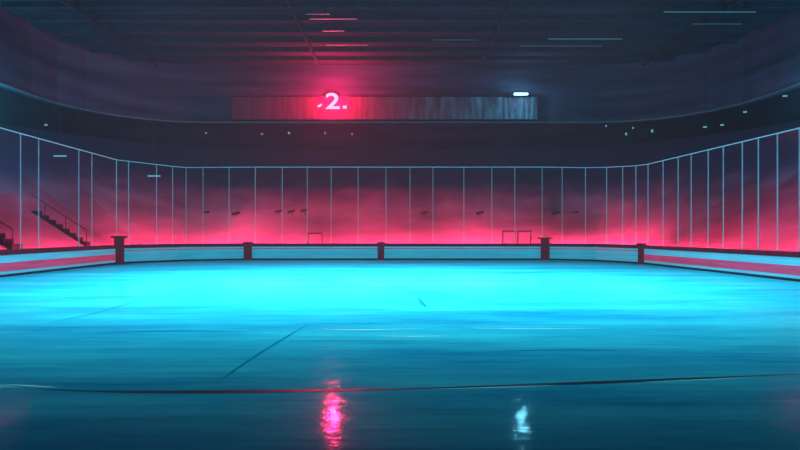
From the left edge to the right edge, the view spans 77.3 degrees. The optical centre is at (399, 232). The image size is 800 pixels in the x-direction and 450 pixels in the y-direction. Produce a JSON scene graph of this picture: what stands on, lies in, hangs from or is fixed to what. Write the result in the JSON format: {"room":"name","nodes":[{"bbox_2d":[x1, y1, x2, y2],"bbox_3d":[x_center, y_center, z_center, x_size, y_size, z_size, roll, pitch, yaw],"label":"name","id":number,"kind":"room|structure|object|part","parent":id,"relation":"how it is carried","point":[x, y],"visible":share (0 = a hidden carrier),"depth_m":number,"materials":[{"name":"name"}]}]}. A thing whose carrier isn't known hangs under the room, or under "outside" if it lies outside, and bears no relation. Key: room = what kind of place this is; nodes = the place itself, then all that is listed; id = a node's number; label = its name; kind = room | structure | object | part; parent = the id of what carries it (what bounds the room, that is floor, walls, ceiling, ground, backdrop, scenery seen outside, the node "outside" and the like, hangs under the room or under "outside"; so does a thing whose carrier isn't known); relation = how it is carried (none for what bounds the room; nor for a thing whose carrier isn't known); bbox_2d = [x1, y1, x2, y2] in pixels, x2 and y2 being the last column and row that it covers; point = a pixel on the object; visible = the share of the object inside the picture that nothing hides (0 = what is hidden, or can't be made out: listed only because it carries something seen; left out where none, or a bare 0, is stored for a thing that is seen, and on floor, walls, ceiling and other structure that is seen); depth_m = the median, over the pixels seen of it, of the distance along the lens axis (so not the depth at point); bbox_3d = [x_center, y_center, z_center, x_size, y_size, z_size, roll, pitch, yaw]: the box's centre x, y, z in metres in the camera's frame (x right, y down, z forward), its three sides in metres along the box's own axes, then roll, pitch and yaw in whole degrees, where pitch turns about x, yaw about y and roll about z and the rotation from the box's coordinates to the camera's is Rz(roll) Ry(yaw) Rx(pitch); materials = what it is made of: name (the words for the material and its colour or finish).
{"room":"arena","nodes":[
{"label":"arena","id":0,"kind":"room"},
{"bbox_2d":[0,87,74,134],"bbox_3d":[-33.650,-5.500,21.250,0.300,15.100,60.500,0,0,0],"label":"wall","id":1,"kind":"structure","parent":0,"point":[16,109],"depth_m":45.71,"materials":[{"name":"paint"}]},
{"bbox_2d":[75,110,715,149],"bbox_3d":[-0.500,-5.500,51.650,66.000,15.100,0.300,0,0,0],"label":"balcony","id":2,"kind":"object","parent":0,"point":[232,136],"depth_m":51.50,"materials":[{"name":"paint"}]},
{"bbox_2d":[0,6,799,123],"bbox_3d":[0.000,-10.540,14.700,45.800,4.420,47.400,0,0,0],"label":"wall","id":3,"kind":"structure","parent":0,"point":[34,61],"depth_m":37.22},
{"bbox_2d":[230,93,537,120],"bbox_3d":[-1.197,-9.412,37.610,23.038,1.978,0.780,0,0,0],"label":"scoreboard","id":4,"kind":"object","parent":3,"relation":"attached to","point":[330,107],"visible":1,"depth_m":37.38,"materials":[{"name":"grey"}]},
{"bbox_2d":[513,93,527,95],"bbox_3d":[8.906,-10.201,37.000,1.100,0.200,0.500,0,0,0],"label":"lamp","id":5,"kind":"object","parent":4,"relation":"attached to","point":[514,94],"visible":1,"depth_m":36.75,"materials":[{"name":"white"}]},
{"bbox_2d":[0,82,799,122],"bbox_3d":[0.000,-8.375,14.495,44.980,0.090,46.990,0,0,0],"label":"trim","id":6,"kind":"structure","parent":3,"relation":"attached to","point":[8,86],"depth_m":37.15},
{"bbox_2d":[0,0,799,64],"bbox_3d":[-0.500,-12.900,21.250,66.000,0.300,60.500,0,0,0],"label":"ceiling","id":7,"kind":"structure","parent":0,"point":[21,13],"depth_m":30.63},
{"bbox_2d":[306,8,329,14],"bbox_3d":[-4.558,-12.440,27.791,1.334,0.620,0.080,0,0,0],"label":"ceiling light","id":8,"kind":"object","parent":7,"relation":"hanging from","point":[308,13],"visible":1,"depth_m":27.77,"materials":[{"name":"grey"}]},
{"bbox_2d":[322,22,343,30],"bbox_3d":[-4.038,-12.440,30.134,1.326,0.620,0.080,0,0,0],"label":"ceiling light","id":9,"kind":"object","parent":7,"relation":"hanging from","point":[324,22],"visible":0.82,"depth_m":30.11,"materials":[{"name":"grey"}]},
{"bbox_2d":[310,9,356,19],"bbox_3d":[-3.783,-12.440,28.441,2.673,0.620,0.080,0,0,0],"label":"ceiling light","id":10,"kind":"object","parent":7,"relation":"hanging from","point":[314,18],"visible":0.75,"depth_m":28.42,"materials":[{"name":"grey"}]},
{"bbox_2d":[326,36,367,44],"bbox_3d":[-3.433,-12.440,32.383,2.720,0.620,0.080,0,0,0],"label":"ceiling light","id":11,"kind":"object","parent":7,"relation":"hanging from","point":[330,36],"visible":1,"depth_m":32.35,"materials":[{"name":"grey"}]},
{"bbox_2d":[1,2,798,8],"bbox_3d":[0.000,-12.599,27.700,44.000,0.300,0.200,0,0,0],"label":"ceiling beam","id":12,"kind":"structure","parent":7,"relation":"attached to","point":[6,5],"depth_m":27.60,"materials":[{"name":"metal"}]},
{"bbox_2d":[480,0,513,65],"bbox_3d":[6.000,-12.373,24.500,0.100,0.150,25.000,0,0,0],"label":"ceiling beam","id":13,"kind":"structure","parent":12,"relation":"attached to","point":[511,1],"depth_m":30.57,"materials":[{"name":"metal"}]},
{"bbox_2d":[25,15,774,21],"bbox_3d":[0.000,-12.599,29.400,44.000,0.300,0.200,0,0,0],"label":"ceiling beam","id":14,"kind":"structure","parent":7,"relation":"attached to","point":[29,18],"depth_m":29.30,"materials":[{"name":"metal"}]},
{"bbox_2d":[45,27,754,32],"bbox_3d":[0.000,-12.599,31.100,44.000,0.300,0.200,0,0,0],"label":"ceiling beam","id":15,"kind":"structure","parent":7,"relation":"attached to","point":[47,29],"depth_m":31.00,"materials":[{"name":"metal"}]},
{"bbox_2d":[59,0,156,65],"bbox_3d":[-18.000,-12.373,24.500,0.100,0.150,25.000,0,0,0],"label":"ceiling beam","id":16,"kind":"structure","parent":15,"relation":"attached to","point":[62,1],"depth_m":30.48,"materials":[{"name":"metal"}]},
{"bbox_2d":[89,47,710,52],"bbox_3d":[0.000,-12.599,34.500,44.000,0.300,0.200,0,0,0],"label":"ceiling beam","id":17,"kind":"structure","parent":7,"relation":"attached to","point":[91,49],"depth_m":34.40,"materials":[{"name":"metal"}]},
{"bbox_2d":[64,38,735,42],"bbox_3d":[0.000,-12.599,32.800,44.000,0.300,0.200,0,0,0],"label":"ceiling beam","id":18,"kind":"structure","parent":7,"relation":"attached to","point":[66,40],"depth_m":32.70,"materials":[{"name":"metal"}]},
{"bbox_2d":[124,56,675,60],"bbox_3d":[0.000,-12.599,36.200,44.000,0.300,0.200,0,0,0],"label":"ceiling beam","id":19,"kind":"structure","parent":7,"relation":"attached to","point":[127,58],"depth_m":36.10,"materials":[{"name":"metal"}]},
{"bbox_2d":[432,33,477,39],"bbox_3d":[3.470,-12.440,31.542,2.902,0.620,0.080,0,0,0],"label":"ceiling light","id":20,"kind":"object","parent":7,"relation":"hanging from","point":[436,33],"visible":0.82,"depth_m":31.51,"materials":[{"name":"grey"}]},
{"bbox_2d":[520,37,601,45],"bbox_3d":[10.483,-12.440,32.556,5.339,0.620,0.080,0,0,0],"label":"ceiling light","id":21,"kind":"object","parent":7,"relation":"hanging from","point":[528,37],"visible":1,"depth_m":32.52,"materials":[{"name":"grey"}]},
{"bbox_2d":[664,1,755,12],"bbox_3d":[17.074,-12.440,27.538,5.067,0.620,0.080,0,0,0],"label":"ceiling light","id":22,"kind":"object","parent":7,"relation":"hanging from","point":[673,11],"visible":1,"depth_m":27.53,"materials":[{"name":"grey"}]},
{"bbox_2d":[692,14,741,23],"bbox_3d":[18.464,-12.440,29.123,2.912,0.620,0.080,0,0,0],"label":"ceiling light","id":23,"kind":"object","parent":7,"relation":"hanging from","point":[696,14],"visible":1,"depth_m":29.10,"materials":[{"name":"grey"}]},
{"bbox_2d":[716,87,799,132],"bbox_3d":[32.650,-5.500,21.250,0.300,15.100,60.500,0,0,0],"label":"wall","id":24,"kind":"structure","parent":0,"point":[777,109],"depth_m":44.83,"materials":[{"name":"paint"}]},
{"bbox_3d":[-0.500,1.920,21.250,66.000,0.260,60.500,0,0,0],"label":"floor","id":25,"kind":"structure","parent":0,"visible":0},
{"bbox_2d":[307,232,322,242],"bbox_3d":[-5.763,0.889,34.140,1.019,1.803,0.559,0,0,0],"label":"goal frame","id":26,"kind":"object","parent":25,"relation":"on","point":[308,233],"visible":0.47,"depth_m":33.89,"materials":[{"name":"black metal"}]},
{"bbox_2d":[0,260,799,449],"bbox_3d":[-0.600,1.768,12.000,30.400,0.035,40.000,0,0,0],"label":"ice rink","id":27,"kind":"object","parent":25,"relation":"on","point":[738,325],"visible":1,"depth_m":6.95,"materials":[{"name":"ice"}]},
{"bbox_2d":[5,384,56,387],"bbox_3d":[-4.230,1.745,5.696,0.757,0.001,0.133,0,0,0],"label":"skate mark","id":28,"kind":"object","parent":27,"relation":"on","point":[5,384],"visible":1,"depth_m":5.71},
{"bbox_2d":[0,245,115,277],"bbox_3d":[-15.567,1.220,15.873,0.220,1.060,23.758,0,0,-1],"label":"board","id":29,"kind":"object","parent":27,"relation":"on","point":[15,262],"visible":0.9,"depth_m":22.54,"materials":[{"name":"plastic"}]},
{"bbox_2d":[20,133,38,248],"bbox_3d":[-15.690,-1.712,21.183,0.040,4.804,1.085,0,0,-1],"label":"glass panel","id":30,"kind":"object","parent":29,"relation":"on","point":[21,133],"visible":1,"depth_m":20.64,"materials":[{"name":"metal"}]},
{"bbox_3d":[-15.676,-1.702,20.655,0.030,4.784,0.030,0,0,-1],"label":"post","id":31,"kind":"part","parent":30,"relation":"part of","materials":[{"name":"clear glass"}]},
{"bbox_3d":[-15.567,0.790,15.873,0.220,0.200,23.758,0,0,-1],"label":"rail","id":32,"kind":"part","parent":29,"relation":"part of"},
{"bbox_3d":[-15.532,1.700,15.874,0.130,0.100,23.758,0,0,-1],"label":"kick plate","id":33,"kind":"part","parent":29,"relation":"part of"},
{"bbox_2d":[38,138,78,247],"bbox_3d":[-15.738,-1.710,23.131,0.040,4.801,2.842,0,0,-1],"label":"glass panel","id":34,"kind":"object","parent":29,"relation":"on","point":[39,138],"visible":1,"depth_m":21.71,"materials":[{"name":"metal"}]},
{"bbox_3d":[-15.703,-1.700,21.725,0.030,4.781,0.030,0,0,-1],"label":"post","id":35,"kind":"part","parent":34,"relation":"part of","materials":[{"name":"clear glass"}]},
{"bbox_3d":[-15.739,-4.086,23.138,0.040,0.049,2.827,0,0,-1],"label":"rail","id":36,"kind":"part","parent":34,"relation":"part of","materials":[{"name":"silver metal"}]},
{"bbox_2d":[78,149,91,246],"bbox_3d":[-15.787,-1.706,25.086,0.041,4.792,1.099,0,0,-1],"label":"glass panel","id":37,"kind":"object","parent":29,"relation":"on","point":[79,149],"visible":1,"depth_m":24.54,"materials":[{"name":"glass"}]},
{"bbox_3d":[-15.774,-1.696,24.551,0.030,4.772,0.030,0,0,-1],"label":"post","id":38,"kind":"part","parent":37,"relation":"part of","materials":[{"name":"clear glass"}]},
{"bbox_2d":[91,153,115,245],"bbox_3d":[-15.829,-1.704,26.765,0.040,4.788,2.290,0,0,-1],"label":"glass panel","id":39,"kind":"object","parent":29,"relation":"on","point":[91,153],"visible":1,"depth_m":25.62,"materials":[{"name":"metal"}]},
{"bbox_3d":[-15.801,-1.694,25.635,0.030,4.768,0.030,0,0,-1],"label":"post","id":40,"kind":"part","parent":39,"relation":"part of","materials":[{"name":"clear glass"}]},
{"bbox_2d":[49,295,154,322],"bbox_3d":[-6.713,1.745,11.965,0.261,0.001,4.572,0,0,0],"label":"skate mark","id":41,"kind":"object","parent":27,"relation":"on","point":[154,295],"visible":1,"depth_m":11.20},
{"bbox_2d":[111,236,126,263],"bbox_3d":[-15.750,0.965,28.000,0.800,1.570,0.400,0,0,-40],"label":"post","id":42,"kind":"object","parent":27,"relation":"on","point":[118,240],"visible":0.89,"depth_m":27.89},
{"bbox_2d":[124,244,183,263],"bbox_3d":[-14.516,1.220,29.489,0.220,1.060,3.430,0,0,43],"label":"board","id":43,"kind":"object","parent":27,"relation":"on","point":[141,253],"visible":0.89,"depth_m":29.37,"materials":[{"name":"plastic"}]},
{"bbox_2d":[116,159,128,235],"bbox_3d":[-15.654,-1.700,28.199,0.040,4.780,0.661,0,0,37],"label":"glass panel","id":44,"kind":"object","parent":43,"relation":"on","point":[116,159],"visible":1,"depth_m":27.93,"materials":[{"name":"metal"}]},
{"bbox_3d":[-15.845,-1.690,27.948,0.030,4.760,0.030,0,0,37],"label":"post","id":45,"kind":"part","parent":44,"relation":"part of","materials":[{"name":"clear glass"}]},
{"bbox_2d":[128,161,156,244],"bbox_3d":[-14.934,-1.694,29.024,0.042,4.769,1.552,0,0,43],"label":"glass panel","id":46,"kind":"object","parent":43,"relation":"on","point":[129,161],"visible":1,"depth_m":28.45,"materials":[{"name":"metal"}]},
{"bbox_3d":[-15.450,-1.685,28.466,0.030,4.749,0.030,0,0,43],"label":"post","id":47,"kind":"part","parent":46,"relation":"part of","materials":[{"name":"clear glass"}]},
{"bbox_3d":[-14.491,1.700,29.465,0.130,0.100,3.430,0,0,43],"label":"kick plate","id":48,"kind":"part","parent":43,"relation":"part of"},
{"bbox_3d":[-14.516,0.790,29.489,0.220,0.200,3.430,0,0,43],"label":"rail","id":49,"kind":"part","parent":43,"relation":"part of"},
{"bbox_2d":[156,164,172,243],"bbox_3d":[-14.094,-1.680,29.930,0.040,4.740,0.949,0,0,43],"label":"glass panel","id":50,"kind":"object","parent":43,"relation":"on","point":[157,164],"visible":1,"depth_m":29.57,"materials":[{"name":"glass"}]},
{"bbox_3d":[-14.406,-1.670,29.593,0.030,4.720,0.030,0,0,43],"label":"post","id":51,"kind":"part","parent":50,"relation":"part of","materials":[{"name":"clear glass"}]},
{"bbox_2d":[172,166,185,243],"bbox_3d":[-13.490,-1.671,30.534,0.779,4.722,0.040,0,0,-42],"label":"glass panel","id":52,"kind":"object","parent":43,"relation":"on","point":[173,166],"visible":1,"depth_m":30.26,"materials":[{"name":"metal"}]},
{"bbox_3d":[-13.768,-1.661,30.282,0.030,4.702,0.030,0,0,-42],"label":"post","id":53,"kind":"part","parent":52,"relation":"part of","materials":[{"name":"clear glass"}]},
{"bbox_2d":[97,330,241,332],"bbox_3d":[-4.022,1.745,8.818,2.763,0.001,0.210,0,0,0],"label":"skate mark","id":54,"kind":"object","parent":27,"relation":"on","point":[173,330],"visible":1,"depth_m":8.82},
{"bbox_2d":[183,243,243,260],"bbox_3d":[-11.656,1.220,31.373,3.549,1.060,0.220,0,0,-20],"label":"board","id":55,"kind":"object","parent":27,"relation":"on","point":[225,251],"visible":0.93,"depth_m":31.27,"materials":[{"name":"plastic"}]},
{"bbox_3d":[-11.644,1.700,31.340,3.549,0.100,0.130,0,0,-20],"label":"kick plate","id":56,"kind":"part","parent":55,"relation":"part of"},
{"bbox_3d":[-11.653,1.270,31.364,3.549,0.760,0.120,0,0,-20],"label":"board panel","id":57,"kind":"part","parent":55,"relation":"part of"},
{"bbox_3d":[-11.656,0.790,31.373,3.549,0.200,0.220,0,0,-20],"label":"rail","id":58,"kind":"part","parent":55,"relation":"part of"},
{"bbox_2d":[243,242,252,259],"bbox_3d":[-9.730,1.170,32.000,0.620,1.160,0.400,0,0,-11],"label":"post","id":59,"kind":"object","parent":27,"relation":"on","point":[247,245],"visible":0.98,"depth_m":31.84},
{"bbox_2d":[216,324,307,382],"bbox_3d":[-1.930,1.745,7.784,0.420,0.001,4.009,0,0,0],"label":"skate mark","id":60,"kind":"object","parent":27,"relation":"on","point":[257,354],"visible":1,"depth_m":7.16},
{"bbox_2d":[252,243,377,259],"bbox_3d":[-5.455,1.220,32.070,8.050,1.060,0.220,0,0,0],"label":"board","id":61,"kind":"object","parent":27,"relation":"on","point":[260,251],"visible":0.98,"depth_m":32.00,"materials":[{"name":"plastic"}]},
{"bbox_2d":[255,167,255,242],"bbox_3d":[-8.424,-1.765,32.060,1.743,4.910,0.040,0,0,0],"label":"glass panel","id":62,"kind":"object","parent":61,"relation":"on","point":[255,167],"visible":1,"depth_m":32.06,"materials":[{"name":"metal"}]},
{"bbox_2d":[282,167,282,242],"bbox_3d":[-6.760,-1.765,32.060,1.615,4.910,0.040,0,0,0],"label":"glass panel","id":63,"kind":"object","parent":61,"relation":"on","point":[282,167],"visible":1,"depth_m":32.07,"materials":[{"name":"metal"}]},
{"bbox_3d":[-5.455,0.790,32.070,8.050,0.200,0.220,0,0,0],"label":"rail","id":64,"kind":"part","parent":61,"relation":"part of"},
{"bbox_3d":[-5.455,1.700,32.035,8.050,0.100,0.130,0,0,0],"label":"kick plate","id":65,"kind":"part","parent":61,"relation":"part of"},
{"bbox_3d":[-5.455,1.270,32.060,8.050,0.760,0.120,0,0,0],"label":"board panel","id":66,"kind":"part","parent":61,"relation":"part of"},
{"bbox_2d":[331,328,418,329],"bbox_3d":[-0.534,1.745,9.038,1.982,0.001,0.179,0,0,0],"label":"skate mark","id":67,"kind":"object","parent":27,"relation":"on","point":[410,328],"visible":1,"depth_m":9.01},
{"bbox_2d":[377,242,384,259],"bbox_3d":[-1.220,1.170,32.000,0.500,1.160,0.400,0,0,0],"label":"post","id":68,"kind":"object","parent":27,"relation":"on","point":[380,244],"visible":0.98,"depth_m":31.84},
{"bbox_3d":[-1.220,1.230,32.020,0.420,1.040,0.360,0,0,0],"label":"post","id":69,"kind":"part","parent":68,"relation":"part of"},
{"bbox_2d":[0,373,799,392],"bbox_3d":[0.381,1.747,5.929,11.479,0.001,0.974,0,0,0],"label":"line","id":70,"kind":"object","parent":27,"relation":"on","point":[694,378],"visible":1,"depth_m":5.60,"materials":[{"name":"paint"}]},
{"bbox_2d":[418,297,426,307],"bbox_3d":[0.554,1.745,12.596,0.154,0.001,1.983,0,0,0],"label":"skate mark","id":71,"kind":"object","parent":27,"relation":"on","point":[419,299],"visible":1,"depth_m":12.49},
{"bbox_2d":[384,243,540,259],"bbox_3d":[4.000,1.220,32.070,10.020,1.060,0.220,0,0,0],"label":"board","id":72,"kind":"object","parent":27,"relation":"on","point":[392,251],"visible":0.98,"depth_m":32.00,"materials":[{"name":"plastic"}]},
{"bbox_3d":[4.000,0.790,32.070,10.020,0.200,0.220,0,0,0],"label":"rail","id":73,"kind":"part","parent":72,"relation":"part of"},
{"bbox_3d":[4.000,1.700,32.035,10.020,0.100,0.130,0,0,0],"label":"kick plate","id":74,"kind":"part","parent":72,"relation":"part of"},
{"bbox_3d":[4.000,1.270,32.060,10.020,0.760,0.120,0,0,0],"label":"board panel","id":75,"kind":"part","parent":72,"relation":"part of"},
{"bbox_2d":[514,167,514,242],"bbox_3d":[8.216,-1.765,32.060,1.743,4.910,0.040,0,0,0],"label":"glass panel","id":76,"kind":"object","parent":72,"relation":"on","point":[514,167],"visible":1,"depth_m":32.07,"materials":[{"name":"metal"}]},
{"bbox_2d":[447,385,550,388],"bbox_3d":[1.083,1.745,5.650,1.497,0.001,0.148,0,0,0],"label":"skate mark","id":77,"kind":"object","parent":27,"relation":"on","point":[544,385],"visible":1,"depth_m":5.63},
{"bbox_2d":[486,328,586,328],"bbox_3d":[2.421,1.745,9.108,2.458,0.001,0.133,0,0,0],"label":"skate mark","id":78,"kind":"object","parent":27,"relation":"on","point":[486,328],"visible":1,"depth_m":9.10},
{"bbox_2d":[538,237,552,259],"bbox_3d":[9.280,1.030,32.000,0.900,1.440,0.400,0,0,11],"label":"post","id":79,"kind":"object","parent":27,"relation":"on","point":[545,241],"visible":0.99,"depth_m":31.84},
{"bbox_2d":[485,349,630,351],"bbox_3d":[2.360,1.745,7.398,2.375,0.001,0.142,0,0,0],"label":"skate mark","id":80,"kind":"object","parent":27,"relation":"on","point":[557,349],"visible":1,"depth_m":7.40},
{"bbox_2d":[550,243,595,260],"bbox_3d":[10.792,1.220,31.300,2.789,1.060,0.220,0,0,27],"label":"board","id":81,"kind":"object","parent":27,"relation":"on","point":[558,251],"visible":0.96,"depth_m":31.21,"materials":[{"name":"plastic"}]},
{"bbox_3d":[10.792,0.790,31.300,2.789,0.200,0.220,0,0,27],"label":"rail","id":82,"kind":"part","parent":81,"relation":"part of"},
{"bbox_3d":[10.776,1.700,31.269,2.789,0.100,0.130,0,0,27],"label":"kick plate","id":83,"kind":"part","parent":81,"relation":"part of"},
{"bbox_2d":[585,167,605,243],"bbox_3d":[11.927,-1.674,30.480,0.041,4.728,1.315,0,0,-45],"label":"glass panel","id":84,"kind":"object","parent":81,"relation":"on","point":[585,167],"visible":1,"depth_m":30.92,"materials":[{"name":"glass"}]},
{"bbox_3d":[11.473,-1.664,30.936,0.030,4.708,0.030,0,0,-45],"label":"post","id":85,"kind":"part","parent":84,"relation":"part of","materials":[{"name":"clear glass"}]},
{"bbox_2d":[596,244,637,263],"bbox_3d":[12.770,1.220,29.358,0.220,1.060,2.919,0,0,-29],"label":"board","id":86,"kind":"object","parent":27,"relation":"on","point":[619,253],"visible":0.86,"depth_m":29.27,"materials":[{"name":"plastic"}]},
{"bbox_2d":[606,166,621,243],"bbox_3d":[12.664,-1.624,29.528,0.040,4.629,1.113,0,0,-29],"label":"glass panel","id":87,"kind":"object","parent":86,"relation":"on","point":[615,166],"visible":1,"depth_m":30.00,"materials":[{"name":"metal"}]},
{"bbox_3d":[12.401,-1.614,30.002,0.030,4.609,0.030,0,0,-29],"label":"post","id":88,"kind":"part","parent":87,"relation":"part of","materials":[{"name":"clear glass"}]},
{"bbox_3d":[12.770,0.790,29.358,0.220,0.200,2.919,0,0,-29],"label":"rail","id":89,"kind":"part","parent":86,"relation":"part of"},
{"bbox_3d":[12.739,1.700,29.341,0.130,0.100,2.919,0,0,-29],"label":"kick plate","id":90,"kind":"part","parent":86,"relation":"part of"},
{"bbox_2d":[622,165,635,243],"bbox_3d":[13.135,-1.585,28.681,0.040,4.551,0.856,0,0,-29],"label":"glass panel","id":91,"kind":"object","parent":86,"relation":"on","point":[634,165],"visible":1,"depth_m":29.04,"materials":[{"name":"metal"}]},
{"bbox_3d":[12.934,-1.575,29.042,0.030,4.531,0.030,0,0,-29],"label":"post","id":92,"kind":"part","parent":91,"relation":"part of","materials":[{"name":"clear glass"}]},
{"bbox_2d":[635,164,647,244],"bbox_3d":[13.469,-1.555,27.862,0.041,4.491,0.927,0,0,-16],"label":"glass panel","id":93,"kind":"object","parent":86,"relation":"on","point":[643,164],"visible":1,"depth_m":28.30,"materials":[{"name":"metal"}]},
{"bbox_3d":[13.348,-1.545,28.294,0.030,4.471,0.030,0,0,-16],"label":"post","id":94,"kind":"part","parent":93,"relation":"part of","materials":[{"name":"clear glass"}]},
{"bbox_2d":[637,243,645,263],"bbox_3d":[13.500,1.170,27.900,0.400,1.160,0.420,0,0,-44],"label":"post","id":95,"kind":"object","parent":27,"relation":"on","point":[640,245],"visible":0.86,"depth_m":27.77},
{"bbox_3d":[13.514,1.230,27.914,0.360,1.040,0.340,0,0,-44],"label":"post","id":96,"kind":"part","parent":95,"relation":"part of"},
{"bbox_2d":[652,377,745,381],"bbox_3d":[3.582,1.745,5.948,1.561,0.001,0.224,0,0,0],"label":"skate mark","id":97,"kind":"object","parent":27,"relation":"on","point":[740,377],"visible":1,"depth_m":5.94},
{"bbox_2d":[643,245,799,281],"bbox_3d":[13.976,1.220,22.120,0.220,1.060,11.258,0,0,-4],"label":"board","id":98,"kind":"object","parent":27,"relation":"on","point":[780,265],"visible":0.94,"depth_m":21.14,"materials":[{"name":"plastic"}]},
{"bbox_2d":[663,157,677,245],"bbox_3d":[13.735,-1.538,25.402,0.040,4.457,1.268,0,0,-4],"label":"glass panel","id":99,"kind":"object","parent":98,"relation":"on","point":[674,157],"visible":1,"depth_m":26.00,"materials":[{"name":"metal"}]},
{"bbox_3d":[13.692,-1.528,26.020,0.030,4.437,0.030,0,0,-4],"label":"post","id":100,"kind":"part","parent":99,"relation":"part of","materials":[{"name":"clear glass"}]},
{"bbox_2d":[678,154,690,246],"bbox_3d":[13.814,-1.537,24.282,0.040,4.454,1.008,0,0,-4],"label":"glass panel","id":101,"kind":"object","parent":98,"relation":"on","point":[687,154],"visible":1,"depth_m":24.75,"materials":[{"name":"metal"}]},
{"bbox_3d":[13.780,-1.527,24.770,0.030,4.434,0.030,0,0,-4],"label":"post","id":102,"kind":"part","parent":101,"relation":"part of","materials":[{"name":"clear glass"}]},
{"bbox_2d":[691,149,707,246],"bbox_3d":[13.890,-1.536,23.196,0.040,4.453,1.199,0,0,-4],"label":"glass panel","id":103,"kind":"object","parent":98,"relation":"on","point":[707,149],"visible":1,"depth_m":23.76,"materials":[{"name":"metal"}]},
{"bbox_3d":[13.849,-1.526,23.779,0.030,4.433,0.030,0,0,-4],"label":"post","id":104,"kind":"part","parent":103,"relation":"part of","materials":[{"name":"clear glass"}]},
{"bbox_2d":[708,146,722,247],"bbox_3d":[13.965,-1.535,22.131,0.040,4.451,0.966,0,0,-4],"label":"glass panel","id":105,"kind":"object","parent":98,"relation":"on","point":[720,146],"visible":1,"depth_m":22.58,"materials":[{"name":"glass"}]},
{"bbox_3d":[13.932,-1.525,22.598,0.030,4.431,0.030,0,0,-4],"label":"post","id":106,"kind":"part","parent":105,"relation":"part of","materials":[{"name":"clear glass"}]},
{"bbox_3d":[13.976,0.790,22.120,0.220,0.200,11.258,0,0,-4],"label":"rail","id":107,"kind":"part","parent":98,"relation":"part of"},
{"bbox_3d":[13.941,1.700,22.118,0.130,0.100,11.258,0,0,-4],"label":"kick plate","id":108,"kind":"part","parent":98,"relation":"part of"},
{"bbox_2d":[723,141,741,248],"bbox_3d":[14.037,-1.534,21.109,0.040,4.449,1.111,0,0,-4],"label":"glass panel","id":109,"kind":"object","parent":98,"relation":"on","point":[741,141],"visible":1,"depth_m":21.63,"materials":[{"name":"glass"}]},
{"bbox_3d":[13.999,-1.524,21.649,0.030,4.429,0.030,0,0,-4],"label":"post","id":110,"kind":"part","parent":109,"relation":"part of","materials":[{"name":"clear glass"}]},
{"bbox_2d":[742,137,757,248],"bbox_3d":[14.104,-1.534,20.143,0.040,4.447,0.856,0,0,-4],"label":"glass panel","id":111,"kind":"object","parent":98,"relation":"on","point":[757,137],"visible":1,"depth_m":20.54,"materials":[{"name":"metal"}]},
{"bbox_3d":[14.076,-1.524,20.555,0.030,4.427,0.030,0,0,-4],"label":"post","id":112,"kind":"part","parent":111,"relation":"part of","materials":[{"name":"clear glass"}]},
{"bbox_2d":[758,133,776,249],"bbox_3d":[14.166,-1.533,19.268,0.040,4.446,0.928,0,0,-4],"label":"glass panel","id":113,"kind":"object","parent":98,"relation":"on","point":[774,133],"visible":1,"depth_m":19.70,"materials":[{"name":"glass"}]},
{"bbox_3d":[14.134,-1.523,19.716,0.030,4.426,0.030,0,0,-4],"label":"post","id":114,"kind":"part","parent":113,"relation":"part of","materials":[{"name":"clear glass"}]},
{"bbox_2d":[777,128,798,250],"bbox_3d":[14.231,-1.532,18.335,0.040,4.444,0.972,0,0,-4],"label":"glass panel","id":115,"kind":"object","parent":98,"relation":"on","point":[795,128],"visible":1,"depth_m":18.79,"materials":[{"name":"metal"}]},
{"bbox_3d":[14.198,-1.522,18.805,0.030,4.424,0.030,0,0,-4],"label":"post","id":116,"kind":"part","parent":115,"relation":"part of","materials":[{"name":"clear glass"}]},
{"bbox_2d":[799,127,799,251],"bbox_3d":[14.308,-1.531,17.244,0.040,4.442,1.246,0,0,-4],"label":"glass panel","id":117,"kind":"object","parent":98,"relation":"on","point":[799,127],"visible":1,"depth_m":17.84,"materials":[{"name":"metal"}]},
{"bbox_2d":[0,120,799,251],"bbox_3d":[-0.700,-3.180,20.700,64.400,9.940,59.200,0,0,0],"label":"wall","id":118,"kind":"structure","parent":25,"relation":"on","point":[349,196],"depth_m":37.86,"materials":[{"name":"concrete"}]},
{"bbox_2d":[0,221,21,249],"bbox_3d":[-19.360,-0.760,22.988,3.560,3.321,0.625,0,0,0],"label":"staircase","id":119,"kind":"structure","parent":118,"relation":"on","point":[8,243],"depth_m":22.80,"materials":[{"name":"black metal"}]},
{"bbox_3d":[-19.355,-0.836,22.700,3.550,3.171,0.050,0,0,0],"label":"handrail","id":120,"kind":"part","parent":119,"relation":"part of","materials":[{"name":"black metal"}]},
{"bbox_2d":[31,194,89,245],"bbox_3d":[-19.265,-0.635,28.387,3.170,3.071,0.375,0,0,0],"label":"staircase","id":121,"kind":"structure","parent":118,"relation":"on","point":[44,217],"depth_m":28.23,"materials":[{"name":"black metal"}]},
{"bbox_2d":[502,230,515,242],"bbox_3d":[7.390,0.821,34.140,0.884,1.938,0.559,0,0,0],"label":"goal frame","id":122,"kind":"object","parent":25,"relation":"on","point":[503,231],"visible":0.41,"depth_m":33.89,"materials":[{"name":"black metal"}]},
{"bbox_2d":[517,230,531,242],"bbox_3d":[8.441,0.821,34.140,0.951,1.938,0.559,0,0,0],"label":"goal frame","id":123,"kind":"object","parent":25,"relation":"on","point":[518,231],"visible":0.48,"depth_m":33.89,"materials":[{"name":"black metal"}]},
{"bbox_3d":[0.000,-12.599,26.000,44.000,0.300,0.200,0,0,0],"label":"ceiling beam","id":124,"kind":"structure","parent":0,"visible":0},
{"bbox_2d":[286,0,319,65],"bbox_3d":[-6.000,-12.373,24.500,0.100,0.150,25.000,0,0,0],"label":"ceiling beam","id":125,"kind":"structure","parent":124,"relation":"attached to","point":[287,1],"depth_m":30.57,"materials":[{"name":"metal"}]},
{"bbox_2d":[643,0,740,65],"bbox_3d":[18.000,-12.373,24.500,0.100,0.150,25.000,0,0,0],"label":"ceiling beam","id":126,"kind":"structure","parent":124,"relation":"attached to","point":[735,1],"depth_m":30.73,"materials":[{"name":"metal"}]}
]}

